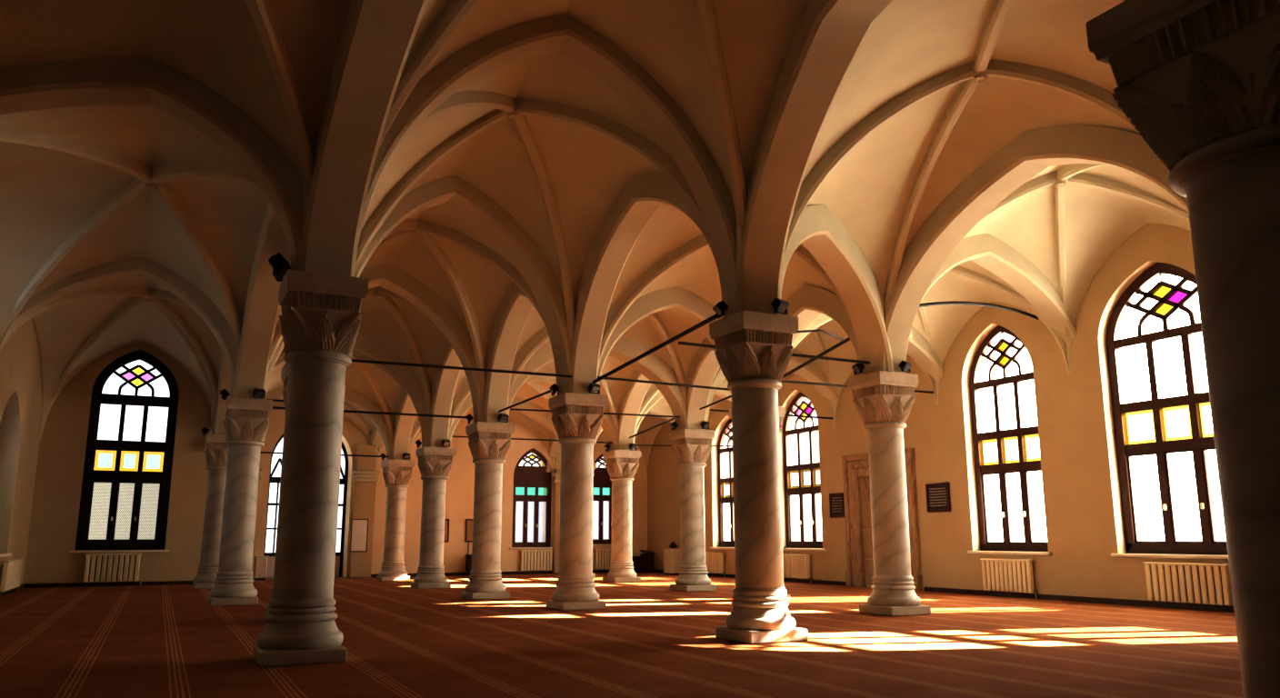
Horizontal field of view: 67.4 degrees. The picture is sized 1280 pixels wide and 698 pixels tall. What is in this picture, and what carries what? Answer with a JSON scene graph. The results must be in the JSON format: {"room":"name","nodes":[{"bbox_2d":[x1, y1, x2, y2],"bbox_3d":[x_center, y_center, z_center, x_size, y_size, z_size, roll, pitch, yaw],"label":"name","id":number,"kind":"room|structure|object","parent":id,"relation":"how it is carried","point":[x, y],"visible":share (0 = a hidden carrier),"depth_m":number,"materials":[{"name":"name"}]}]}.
{"room":"mosque","nodes":[
{"label":"mosque","id":0,"kind":"room"},
{"bbox_2d":[0,318,42,584],"bbox_3d":[-12.950,0.064,18.418,0.630,9.744,21.210,5,-12,-26],"label":"wall","id":1,"kind":"structure","parent":0,"point":[21,381],"depth_m":24.01,"materials":[{"name":"paint"}]},
{"bbox_2d":[0,553,11,557],"bbox_3d":[-14.985,2.862,22.213,0.701,3.856,4.032,5,-12,-26],"label":"window","id":2,"kind":"structure","parent":1,"relation":"in","point":[1,555],"depth_m":22.76,"materials":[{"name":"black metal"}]},
{"bbox_2d":[0,583,24,596],"bbox_3d":[-8.929,3.363,10.243,0.067,0.109,38.010,5,-12,-26],"label":"baseboard","id":3,"kind":"structure","parent":1,"relation":"attached to","point":[21,586],"depth_m":24.56,"materials":[{"name":"brown wood"}]},
{"bbox_2d":[22,342,212,583],"bbox_3d":[-15.152,2.166,29.115,5.061,9.744,0.294,5,-12,-26],"label":"wall","id":4,"kind":"structure","parent":0,"point":[54,521],"depth_m":28.34,"materials":[{"name":"paint"}]},
{"bbox_2d":[24,580,193,588],"bbox_3d":[-15.071,6.865,28.044,5.061,0.109,0.067,5,-12,-26],"label":"baseboard","id":5,"kind":"structure","parent":4,"relation":"attached to","point":[161,583],"depth_m":27.82,"materials":[{"name":"brown wood"}]},
{"bbox_2d":[69,350,179,553],"bbox_3d":[-15.276,3.004,28.780,2.587,6.082,0.290,5,-12,-26],"label":"window","id":6,"kind":"structure","parent":4,"relation":"in","point":[139,475],"depth_m":28.69,"materials":[{"name":"brown wood"}]},
{"bbox_2d":[252,405,647,579],"bbox_3d":[-7.090,3.579,36.396,15.960,9.744,1.008,5,-12,-26],"label":"wall","id":7,"kind":"structure","parent":0,"point":[460,484],"depth_m":35.34,"materials":[{"name":"paint"}]},
{"bbox_2d":[251,468,263,571],"bbox_3d":[-13.170,5.390,32.261,0.739,4.620,0.349,5,-12,-26],"label":"trim","id":8,"kind":"structure","parent":7,"relation":"attached to","point":[260,469],"depth_m":32.28,"materials":[{"name":"paint"}]},
{"bbox_2d":[263,433,348,578],"bbox_3d":[-11.812,5.174,34.043,2.940,5.726,0.168,5,-12,-26],"label":"door","id":9,"kind":"structure","parent":7,"relation":"in","point":[338,566],"depth_m":34.02,"materials":[{"name":"black metal"}]},
{"bbox_2d":[350,519,368,551],"bbox_3d":[-9.825,6.524,33.577,0.567,1.126,0.050,5,-12,-26],"label":"notice board","id":10,"kind":"object","parent":7,"relation":"attached to","point":[359,527],"visible":1,"depth_m":33.57,"materials":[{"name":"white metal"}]},
{"bbox_2d":[348,444,379,578],"bbox_3d":[-9.771,5.707,33.906,0.886,4.620,0.349,5,-12,-26],"label":"trim","id":11,"kind":"structure","parent":7,"relation":"attached to","point":[365,478],"depth_m":33.87,"materials":[{"name":"paint"}]},
{"bbox_2d":[444,519,449,542],"bbox_3d":[-7.299,6.638,35.077,0.630,0.840,0.067,5,-12,-26],"label":"framed picture","id":12,"kind":"object","parent":7,"relation":"attached to","point":[446,521],"visible":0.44,"depth_m":35.17,"materials":[{"name":"brown wood"}]},
{"bbox_2d":[465,519,473,542],"bbox_3d":[-6.168,6.743,35.624,0.630,0.840,0.067,5,-12,-26],"label":"framed picture","id":13,"kind":"object","parent":7,"relation":"attached to","point":[468,522],"visible":0.42,"depth_m":35.54,"materials":[{"name":"brown wood"}]},
{"bbox_2d":[466,520,472,540],"bbox_3d":[-6.176,6.746,35.639,0.580,0.790,0.034,5,-12,-26],"label":"print","id":14,"kind":"object","parent":13,"relation":"attached to","point":[469,524],"depth_m":35.55,"materials":[{"name":"brown paper"}]},
{"bbox_2d":[370,570,609,577],"bbox_3d":[-4.894,8.399,35.962,11.592,0.109,0.059,5,-12,-26],"label":"baseboard","id":15,"kind":"structure","parent":7,"relation":"attached to","point":[594,571],"depth_m":36.08,"materials":[{"name":"brown wood"}]},
{"bbox_2d":[509,448,552,549],"bbox_3d":[-4.154,5.746,36.974,1.848,3.856,0.365,5,-12,-26],"label":"window","id":16,"kind":"structure","parent":7,"relation":"in","point":[531,484],"depth_m":37.02,"materials":[{"name":"red wood"}]},
{"bbox_2d":[550,469,560,573],"bbox_3d":[-3.192,6.626,37.019,0.424,3.990,0.370,5,-12,-26],"label":"trim","id":17,"kind":"structure","parent":7,"relation":"attached to","point":[556,475],"depth_m":36.93,"materials":[{"name":"paint"}]},
{"bbox_2d":[592,450,611,546],"bbox_3d":[-1.310,5.953,38.362,1.848,3.772,0.365,5,-12,-26],"label":"window","id":18,"kind":"structure","parent":7,"relation":"in","point":[602,483],"depth_m":38.32,"materials":[{"name":"red wood"}]},
{"bbox_2d":[0,0,1190,474],"bbox_3d":[-0.897,-1.791,18.871,22.542,5.804,38.671,5,-12,-26],"label":"ceiling","id":19,"kind":"structure","parent":0,"point":[574,188],"depth_m":15.81,"materials":[{"name":"paint"}]},
{"bbox_2d":[260,451,389,457],"bbox_3d":[-10.556,3.389,30.921,5.125,0.050,0.052,5,-12,-25],"label":"rod","id":20,"kind":"object","parent":19,"relation":"attached to","point":[261,452],"visible":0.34,"depth_m":31.43,"materials":[{"name":"metal"}]},
{"bbox_2d":[350,359,572,377],"bbox_3d":[-3.474,0.363,18.228,5.040,0.070,0.052,5,-12,-26],"label":"rod","id":21,"kind":"object","parent":19,"relation":"attached to","point":[353,360],"visible":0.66,"depth_m":18.22,"materials":[{"name":"metal"}]},
{"bbox_2d":[498,390,550,412],"bbox_3d":[-2.450,1.119,21.386,0.052,0.259,3.098,7,-13,-33],"label":"rod","id":22,"kind":"object","parent":19,"relation":"attached to","point":[549,391],"visible":0.66,"depth_m":21.53,"materials":[{"name":"metal"}]},
{"bbox_2d":[451,435,612,443],"bbox_3d":[-3.241,2.757,29.185,5.743,0.124,0.042,7,-13,-31],"label":"rod","id":23,"kind":"object","parent":19,"relation":"attached to","point":[453,435],"visible":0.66,"depth_m":29.22,"materials":[{"name":"metal"}]},
{"bbox_2d":[510,408,679,417],"bbox_3d":[-1.109,1.635,24.464,5.268,0.166,0.042,6,-13,-30],"label":"rod","id":24,"kind":"object","parent":19,"relation":"attached to","point":[510,408],"visible":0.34,"depth_m":24.78,"materials":[{"name":"metal"}]},
{"bbox_2d":[629,418,674,438],"bbox_3d":[0.435,2.308,28.400,0.052,0.280,4.220,4,-12,-21],"label":"rod","id":25,"kind":"object","parent":19,"relation":"attached to","point":[672,419],"visible":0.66,"depth_m":28.51,"materials":[{"name":"metal"}]},
{"bbox_2d":[597,376,729,390],"bbox_3d":[0.898,0.780,20.725,4.503,0.112,0.052,8,-13,-34],"label":"rod","id":26,"kind":"object","parent":19,"relation":"attached to","point":[606,378],"visible":0.66,"depth_m":20.45,"materials":[{"name":"metal"}]},
{"bbox_2d":[636,444,732,447],"bbox_3d":[1.749,3.174,31.467,4.401,0.082,0.042,2,-11,-13],"label":"rod","id":27,"kind":"object","parent":19,"relation":"attached to","point":[636,445],"visible":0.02,"depth_m":31.21,"materials":[{"name":"metal"}]},
{"bbox_2d":[699,395,731,409],"bbox_3d":[2.175,1.235,24.093,0.052,0.218,3.121,4,-12,-21],"label":"rod","id":28,"kind":"object","parent":19,"relation":"attached to","point":[730,396],"visible":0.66,"depth_m":24.61,"materials":[{"name":"metal"}]},
{"bbox_2d":[709,409,833,419],"bbox_3d":[3.659,1.849,27.294,4.711,0.070,0.052,6,-13,-29],"label":"rod","id":29,"kind":"object","parent":19,"relation":"attached to","point":[715,410],"visible":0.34,"depth_m":27.78,"materials":[{"name":"metal"}]},
{"bbox_2d":[782,337,849,378],"bbox_3d":[3.704,0.227,20.549,0.071,0.466,2.745,5,-12,-22],"label":"rod","id":30,"kind":"object","parent":19,"relation":"attached to","point":[846,340],"visible":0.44,"depth_m":20.30,"materials":[{"name":"metal"}]},
{"bbox_2d":[796,330,843,339],"bbox_3d":[3.408,-0.259,18.245,0.276,0.422,2.973,-7,-13,33],"label":"rod","id":31,"kind":"object","parent":19,"relation":"attached to","point":[803,331],"visible":0.79,"depth_m":18.00,"materials":[{"name":"metal"}]},
{"bbox_2d":[780,380,933,393],"bbox_3d":[5.327,0.928,23.541,5.131,0.134,0.052,6,-13,-28],"label":"rod","id":32,"kind":"object","parent":19,"relation":"attached to","point":[782,381],"visible":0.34,"depth_m":23.00,"materials":[{"name":"metal"}]},
{"bbox_2d":[0,572,1243,697],"bbox_3d":[-0.297,4.599,16.341,21.441,0.001,41.958,5,-12,-26],"label":"floor","id":33,"kind":"structure","parent":0,"point":[650,639],"depth_m":12.00,"materials":[{"name":"red carpet"}]},
{"bbox_2d":[0,559,23,592],"bbox_3d":[-15.709,5.689,23.953,0.185,0.844,2.869,5,-12,-26],"label":"radiator","id":34,"kind":"object","parent":33,"relation":"on","point":[11,570],"visible":1,"depth_m":23.32,"materials":[{"name":"beige metal"}]},
{"bbox_2d":[82,553,141,585],"bbox_3d":[-15.325,6.425,27.927,1.525,0.928,0.185,5,-12,-26],"label":"radiator","id":35,"kind":"object","parent":33,"relation":"on","point":[98,567],"visible":1,"depth_m":27.86,"materials":[{"name":"beige metal"}]},
{"bbox_2d":[192,434,228,589],"bbox_3d":[-11.940,4.577,27.109,0.970,4.229,0.970,5,-12,-26],"label":"marble column","id":36,"kind":"structure","parent":33,"relation":"on","point":[216,453],"depth_m":26.82,"materials":[{"name":"stone"}]},
{"bbox_2d":[201,427,209,435],"bbox_3d":[-12.418,2.347,27.423,0.176,0.218,0.271,2,-11,-12],"label":"floodlight","id":37,"kind":"object","parent":36,"relation":"attached to","point":[205,430],"visible":0.93,"depth_m":27.33,"materials":[{"name":"black metal"}]},
{"bbox_2d":[208,397,272,606],"bbox_3d":[-8.572,3.255,20.600,0.968,4.305,0.968,5,-12,-23],"label":"marble column","id":38,"kind":"structure","parent":33,"relation":"on","point":[246,424],"depth_m":20.37,"materials":[{"name":"stone"}]},
{"bbox_2d":[220,389,229,399],"bbox_3d":[-9.050,0.989,20.921,0.176,0.218,0.271,2,-11,-12],"label":"floodlight","id":39,"kind":"object","parent":38,"relation":"attached to","point":[225,394],"visible":0.96,"depth_m":20.82,"materials":[{"name":"black metal"}]},
{"bbox_2d":[252,388,265,398],"bbox_3d":[-8.226,0.954,20.718,0.167,0.207,0.257,-11,-15,43],"label":"floodlight","id":40,"kind":"object","parent":38,"relation":"attached to","point":[256,392],"visible":1,"depth_m":20.67,"materials":[{"name":"black metal"}]},
{"bbox_2d":[266,399,283,401],"bbox_3d":[-7.636,1.158,21.207,1.387,0.044,0.046,5,-12,-24],"label":"rod","id":41,"kind":"object","parent":38,"relation":"attached to","point":[274,400],"visible":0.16,"depth_m":21.04,"materials":[{"name":"metal"}]},
{"bbox_2d":[272,406,473,419],"bbox_3d":[-5.979,1.451,21.791,4.420,0.070,0.052,4,-12,-22],"label":"rod","id":42,"kind":"object","parent":38,"relation":"attached to","point":[274,407],"visible":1,"depth_m":21.98,"materials":[{"name":"metal"}]},
{"bbox_2d":[253,556,268,579],"bbox_3d":[-12.579,7.260,31.815,0.399,0.777,0.420,5,-12,-26],"label":"base cabinet","id":43,"kind":"object","parent":33,"relation":"on","point":[260,562],"visible":0.99,"depth_m":31.66,"materials":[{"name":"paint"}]},
{"bbox_2d":[264,362,289,619],"bbox_3d":[-5.750,2.424,16.440,0.968,4.326,0.968,6,-13,-29],"label":"marble column","id":44,"kind":"structure","parent":33,"relation":"on","point":[285,370],"depth_m":16.54,"materials":[{"name":"stone"}]},
{"bbox_2d":[252,269,368,667],"bbox_3d":[-3.877,1.363,11.324,0.968,4.431,0.968,6,-13,-29],"label":"marble column","id":45,"kind":"structure","parent":33,"relation":"on","point":[320,320],"depth_m":11.07,"materials":[{"name":"stone"}]},
{"bbox_2d":[268,252,291,281],"bbox_3d":[-4.376,-1.000,11.659,0.232,0.287,0.357,2,-11,-12],"label":"floodlight","id":46,"kind":"object","parent":45,"relation":"attached to","point":[279,265],"visible":0.95,"depth_m":11.53,"materials":[{"name":"black metal"}]},
{"bbox_2d":[376,459,415,580],"bbox_3d":[-8.103,5.661,31.801,0.970,3.893,0.970,5,-12,-26],"label":"marble column","id":47,"kind":"structure","parent":33,"relation":"on","point":[397,474],"depth_m":31.57,"materials":[{"name":"stone"}]},
{"bbox_2d":[402,452,410,459],"bbox_3d":[-7.757,3.561,31.880,0.167,0.207,0.257,-11,-15,43],"label":"floodlight","id":48,"kind":"object","parent":47,"relation":"attached to","point":[405,455],"visible":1,"depth_m":31.83,"materials":[{"name":"black metal"}]},
{"bbox_2d":[410,446,456,589],"bbox_3d":[-5.850,4.755,27.137,0.970,3.868,0.970,5,-12,-26],"label":"marble column","id":49,"kind":"structure","parent":33,"relation":"on","point":[435,464],"depth_m":26.89,"materials":[{"name":"stone"}]},
{"bbox_2d":[415,440,421,448],"bbox_3d":[-6.327,2.703,27.416,0.176,0.218,0.271,2,-11,-12],"label":"floodlight","id":50,"kind":"object","parent":49,"relation":"attached to","point":[418,443],"visible":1,"depth_m":27.30,"materials":[{"name":"black metal"}]},
{"bbox_2d":[441,439,450,447],"bbox_3d":[-5.503,2.667,27.213,0.167,0.207,0.257,-11,-15,43],"label":"floodlight","id":51,"kind":"object","parent":49,"relation":"attached to","point":[445,442],"visible":1,"depth_m":27.16,"materials":[{"name":"black metal"}]},
{"bbox_2d":[465,554,471,576],"bbox_3d":[-6.061,7.909,35.129,0.588,0.756,0.462,5,-12,-26],"label":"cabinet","id":52,"kind":"object","parent":33,"relation":"on","point":[468,558],"visible":0.22,"depth_m":34.91,"materials":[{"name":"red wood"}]},
{"bbox_2d":[460,421,514,599],"bbox_3d":[-3.575,3.777,22.530,0.970,4.007,0.970,5,-12,-26],"label":"marble column","id":53,"kind":"structure","parent":33,"relation":"on","point":[489,444],"depth_m":22.29,"materials":[{"name":"stone"}]},
{"bbox_2d":[465,413,473,423],"bbox_3d":[-4.053,1.657,22.823,0.176,0.218,0.271,2,-11,-12],"label":"floodlight","id":54,"kind":"object","parent":53,"relation":"attached to","point":[469,415],"visible":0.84,"depth_m":22.73,"materials":[{"name":"black metal"}]},
{"bbox_2d":[497,413,509,422],"bbox_3d":[-3.229,1.621,22.620,0.167,0.207,0.257,-11,-15,43],"label":"floodlight","id":55,"kind":"object","parent":53,"relation":"attached to","point":[503,417],"visible":1,"depth_m":22.57,"materials":[{"name":"black metal"}]},
{"bbox_2d":[520,550,553,571],"bbox_3d":[-3.912,8.088,36.436,1.378,0.899,0.185,5,-12,-26],"label":"radiator","id":56,"kind":"object","parent":33,"relation":"on","point":[530,560],"visible":1,"depth_m":36.36,"materials":[{"name":"beige metal"}]},
{"bbox_2d":[545,392,607,610],"bbox_3d":[-1.266,3.028,19.180,0.970,4.179,0.970,5,-12,-26],"label":"marble column","id":57,"kind":"structure","parent":33,"relation":"on","point":[577,419],"depth_m":18.94,"materials":[{"name":"stone"}]},
{"bbox_2d":[549,383,559,395],"bbox_3d":[-1.743,0.823,19.490,0.176,0.218,0.271,2,-11,-12],"label":"floodlight","id":58,"kind":"object","parent":57,"relation":"attached to","point":[554,388],"visible":1,"depth_m":19.38,"materials":[{"name":"black metal"}]},
{"bbox_2d":[588,382,600,393],"bbox_3d":[-0.919,0.788,19.287,0.167,0.207,0.257,-11,-15,43],"label":"floodlight","id":59,"kind":"object","parent":57,"relation":"attached to","point":[594,387],"visible":0.98,"depth_m":19.23,"materials":[{"name":"black metal"}]},
{"bbox_2d":[592,462,596,577],"bbox_3d":[-2.157,6.008,33.767,0.970,3.948,0.970,5,-12,-26],"label":"marble column","id":60,"kind":"structure","parent":33,"relation":"on","point":[595,464],"depth_m":33.90,"materials":[{"name":"stone"}]},
{"bbox_2d":[593,549,610,569],"bbox_3d":[-1.181,8.342,37.758,1.357,0.899,0.185,5,-12,-26],"label":"radiator","id":61,"kind":"object","parent":33,"relation":"on","point":[602,557],"visible":0.52,"depth_m":37.55,"materials":[{"name":"beige metal"}]},
{"bbox_2d":[602,450,640,582],"bbox_3d":[-0.574,5.288,30.404,0.970,4.061,0.970,5,-12,-26],"label":"marble column","id":62,"kind":"structure","parent":33,"relation":"on","point":[621,465],"depth_m":30.16,"materials":[{"name":"stone"}]},
{"bbox_2d":[603,443,609,450],"bbox_3d":[-1.052,3.141,30.701,0.176,0.218,0.271,2,-11,-12],"label":"floodlight","id":63,"kind":"object","parent":62,"relation":"attached to","point":[606,446],"visible":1,"depth_m":30.60,"materials":[{"name":"black metal"}]},
{"bbox_2d":[629,443,637,449],"bbox_3d":[-0.228,3.105,30.499,0.167,0.207,0.257,-11,-15,43],"label":"floodlight","id":64,"kind":"object","parent":62,"relation":"attached to","point":[632,446],"visible":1,"depth_m":30.45,"materials":[{"name":"black metal"}]},
{"bbox_2d":[632,550,654,573],"bbox_3d":[0.106,8.333,37.636,0.836,0.865,0.475,5,-12,-26],"label":"lectern","id":65,"kind":"object","parent":33,"relation":"on","point":[645,563],"visible":0.84,"depth_m":37.46,"materials":[{"name":"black wood"}]},
{"bbox_2d":[662,548,680,575],"bbox_3d":[1.249,7.920,35.746,0.546,0.945,0.630,5,-12,-26],"label":"stand","id":66,"kind":"object","parent":33,"relation":"on","point":[672,560],"visible":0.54,"depth_m":35.51,"materials":[{"name":"paint"}]},
{"bbox_2d":[669,541,677,549],"bbox_3d":[1.239,7.330,35.880,0.286,0.265,0.286,-3,-12,17],"label":"pot","id":67,"kind":"object","parent":66,"relation":"on","point":[673,545],"visible":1,"depth_m":35.78,"materials":[{"name":"ceramic"}]},
{"bbox_2d":[668,429,717,591],"bbox_3d":[1.395,4.268,25.518,0.970,4.175,0.970,5,-12,-26],"label":"marble column","id":68,"kind":"structure","parent":33,"relation":"on","point":[691,448],"depth_m":25.28,"materials":[{"name":"stone"}]},
{"bbox_2d":[670,420,678,429],"bbox_3d":[0.917,2.066,25.827,0.176,0.218,0.271,2,-11,-12],"label":"floodlight","id":69,"kind":"object","parent":68,"relation":"attached to","point":[674,425],"visible":1,"depth_m":25.73,"materials":[{"name":"black metal"}]},
{"bbox_2d":[700,420,709,429],"bbox_3d":[1.741,2.030,25.624,0.167,0.207,0.257,-11,-15,43],"label":"floodlight","id":70,"kind":"object","parent":68,"relation":"attached to","point":[704,424],"visible":1,"depth_m":25.57,"materials":[{"name":"black metal"}]},
{"bbox_2d":[705,551,725,577],"bbox_3d":[2.614,7.585,33.765,0.185,0.836,1.441,5,-12,-26],"label":"radiator","id":71,"kind":"object","parent":33,"relation":"on","point":[715,564],"visible":0.79,"depth_m":33.58,"materials":[{"name":"beige metal"}]},
{"bbox_2d":[709,310,807,644],"bbox_3d":[1.635,1.761,13.423,0.968,4.439,0.968,5,-12,-23],"label":"marble column","id":72,"kind":"structure","parent":33,"relation":"on","point":[754,352],"depth_m":13.18,"materials":[{"name":"stone"}]},
{"bbox_2d":[592,314,716,383],"bbox_3d":[0.245,0.011,16.635,0.076,0.446,5.213,5,-12,-26],"label":"rod","id":73,"kind":"object","parent":72,"relation":"attached to","point":[712,318],"visible":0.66,"depth_m":16.46,"materials":[{"name":"metal"}]},
{"bbox_2d":[678,341,869,364],"bbox_3d":[2.501,0.083,16.943,4.319,0.104,0.052,6,-13,-30],"label":"rod","id":74,"kind":"object","parent":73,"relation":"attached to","point":[679,343],"visible":0.69,"depth_m":17.25,"materials":[{"name":"metal"}]},
{"bbox_2d":[712,300,729,319],"bbox_3d":[1.157,-0.572,13.757,0.176,0.218,0.271,2,-11,-12],"label":"floodlight","id":75,"kind":"object","parent":72,"relation":"attached to","point":[719,308],"visible":1,"depth_m":13.66,"materials":[{"name":"black metal"}]},
{"bbox_2d":[771,298,789,314],"bbox_3d":[1.981,-0.607,13.555,0.167,0.207,0.257,-11,-15,43],"label":"floodlight","id":76,"kind":"object","parent":72,"relation":"attached to","point":[779,305],"visible":1,"depth_m":13.49,"materials":[{"name":"black metal"}]},
{"bbox_2d":[729,406,790,601],"bbox_3d":[2.656,3.419,21.374,0.970,4.242,0.970,5,-12,-26],"label":"marble column","id":77,"kind":"structure","parent":33,"relation":"on","point":[781,409],"depth_m":21.51,"materials":[{"name":"stone"}]},
{"bbox_2d":[782,553,811,583],"bbox_3d":[4.787,6.728,29.442,0.185,0.844,1.588,5,-12,-26],"label":"radiator","id":78,"kind":"object","parent":33,"relation":"on","point":[797,566],"visible":0.88,"depth_m":29.26,"materials":[{"name":"beige metal"}]},
{"bbox_2d":[847,370,930,616],"bbox_3d":[4.600,2.652,17.768,0.968,4.351,0.968,6,-13,-29],"label":"marble column","id":79,"kind":"structure","parent":33,"relation":"on","point":[884,401],"depth_m":17.54,"materials":[{"name":"stone"}]},
{"bbox_2d":[851,362,865,375],"bbox_3d":[4.122,0.363,18.093,0.176,0.218,0.271,2,-11,-12],"label":"floodlight","id":80,"kind":"object","parent":79,"relation":"attached to","point":[857,367],"visible":0.99,"depth_m":18.01,"materials":[{"name":"black metal"}]},
{"bbox_2d":[899,360,911,372],"bbox_3d":[4.946,0.328,17.891,0.167,0.207,0.257,-11,-15,43],"label":"floodlight","id":81,"kind":"object","parent":79,"relation":"attached to","point":[904,365],"visible":1,"depth_m":17.82,"materials":[{"name":"black metal"}]},
{"bbox_2d":[980,558,1037,599],"bbox_3d":[8.492,5.269,22.069,0.185,0.857,1.546,5,-12,-26],"label":"radiator","id":82,"kind":"object","parent":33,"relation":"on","point":[1012,575],"visible":1,"depth_m":21.99,"materials":[{"name":"beige metal"}]},
{"bbox_2d":[1086,0,1279,697],"bbox_3d":[2.886,0.233,4.149,1.067,3.864,1.067,5,-12,-26],"label":"marble column","id":83,"kind":"structure","parent":33,"relation":"on","point":[1198,81],"depth_m":4.12,"materials":[{"name":"stone"}]},
{"bbox_2d":[1142,561,1233,606],"bbox_3d":[10.433,4.504,18.208,0.185,0.865,1.777,5,-12,-26],"label":"radiator","id":84,"kind":"object","parent":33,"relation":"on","point":[1185,583],"visible":0.92,"depth_m":18.13,"materials":[{"name":"beige metal"}]},
{"bbox_2d":[647,223,1233,606],"bbox_3d":[9.533,0.648,21.606,0.525,9.744,40.740,5,-12,-26],"label":"wall","id":85,"kind":"structure","parent":0,"point":[1083,503],"depth_m":22.52,"materials":[{"name":"paint"}]},
{"bbox_2d":[709,419,734,549],"bbox_3d":[3.226,4.645,33.614,0.491,4.654,2.478,5,-12,-26],"label":"window","id":86,"kind":"structure","parent":85,"relation":"in","point":[723,499],"depth_m":34.22,"materials":[{"name":"brown wood"}]},
{"bbox_2d":[653,570,845,585],"bbox_3d":[3.097,7.781,32.883,0.067,0.109,12.726,5,-12,-26],"label":"baseboard","id":87,"kind":"structure","parent":85,"relation":"attached to","point":[822,582],"depth_m":29.32,"materials":[{"name":"brown wood"}]},
{"bbox_2d":[782,391,825,550],"bbox_3d":[5.064,3.755,29.988,0.491,4.990,2.478,5,-12,-26],"label":"window","id":88,"kind":"structure","parent":85,"relation":"in","point":[813,489],"depth_m":30.22,"materials":[{"name":"brown wood"}]},
{"bbox_2d":[829,492,844,517],"bbox_3d":[5.749,4.556,27.979,0.076,0.693,0.664,5,-12,-26],"label":"inscription plaque","id":89,"kind":"object","parent":85,"relation":"attached to","point":[836,503],"visible":1,"depth_m":27.97,"materials":[{"name":"brown wood"}]},
{"bbox_2d":[841,448,923,590],"bbox_3d":[6.550,4.661,26.237,0.218,3.662,2.965,5,-12,-26],"label":"door","id":90,"kind":"structure","parent":85,"relation":"in","point":[859,573],"depth_m":26.80,"materials":[{"name":"brown wood"}]},
{"bbox_2d":[925,482,950,512],"bbox_3d":[7.569,3.775,24.370,0.076,0.714,0.798,5,-12,-26],"label":"inscription plaque","id":91,"kind":"object","parent":85,"relation":"attached to","point":[937,495],"visible":1,"depth_m":24.34,"materials":[{"name":"brown wood"}]},
{"bbox_2d":[919,301,1039,319],"bbox_3d":[7.180,-0.779,20.494,4.915,0.557,0.190,8,-14,-35],"label":"rod","id":92,"kind":"object","parent":85,"relation":"attached to","point":[935,303],"visible":0.84,"depth_m":20.47,"materials":[{"name":"metal"}]},
{"bbox_2d":[967,325,1052,555],"bbox_3d":[8.685,2.084,22.830,0.491,5.494,2.478,5,-12,-26],"label":"window","id":93,"kind":"structure","parent":85,"relation":"in","point":[1025,465],"depth_m":23.04,"materials":[{"name":"brown wood"}]},
{"bbox_2d":[923,587,1234,612],"bbox_3d":[12.792,3.979,13.590,0.067,0.109,24.906,5,-12,-26],"label":"baseboard","id":94,"kind":"structure","parent":85,"relation":"attached to","point":[1137,603],"depth_m":20.09,"materials":[{"name":"brown wood"}]},
{"bbox_2d":[1106,262,1228,559],"bbox_3d":[10.560,1.130,19.140,0.491,5.956,2.982,5,-12,-26],"label":"window","id":95,"kind":"structure","parent":85,"relation":"in","point":[1171,298],"depth_m":19.42,"materials":[{"name":"brown wood"}]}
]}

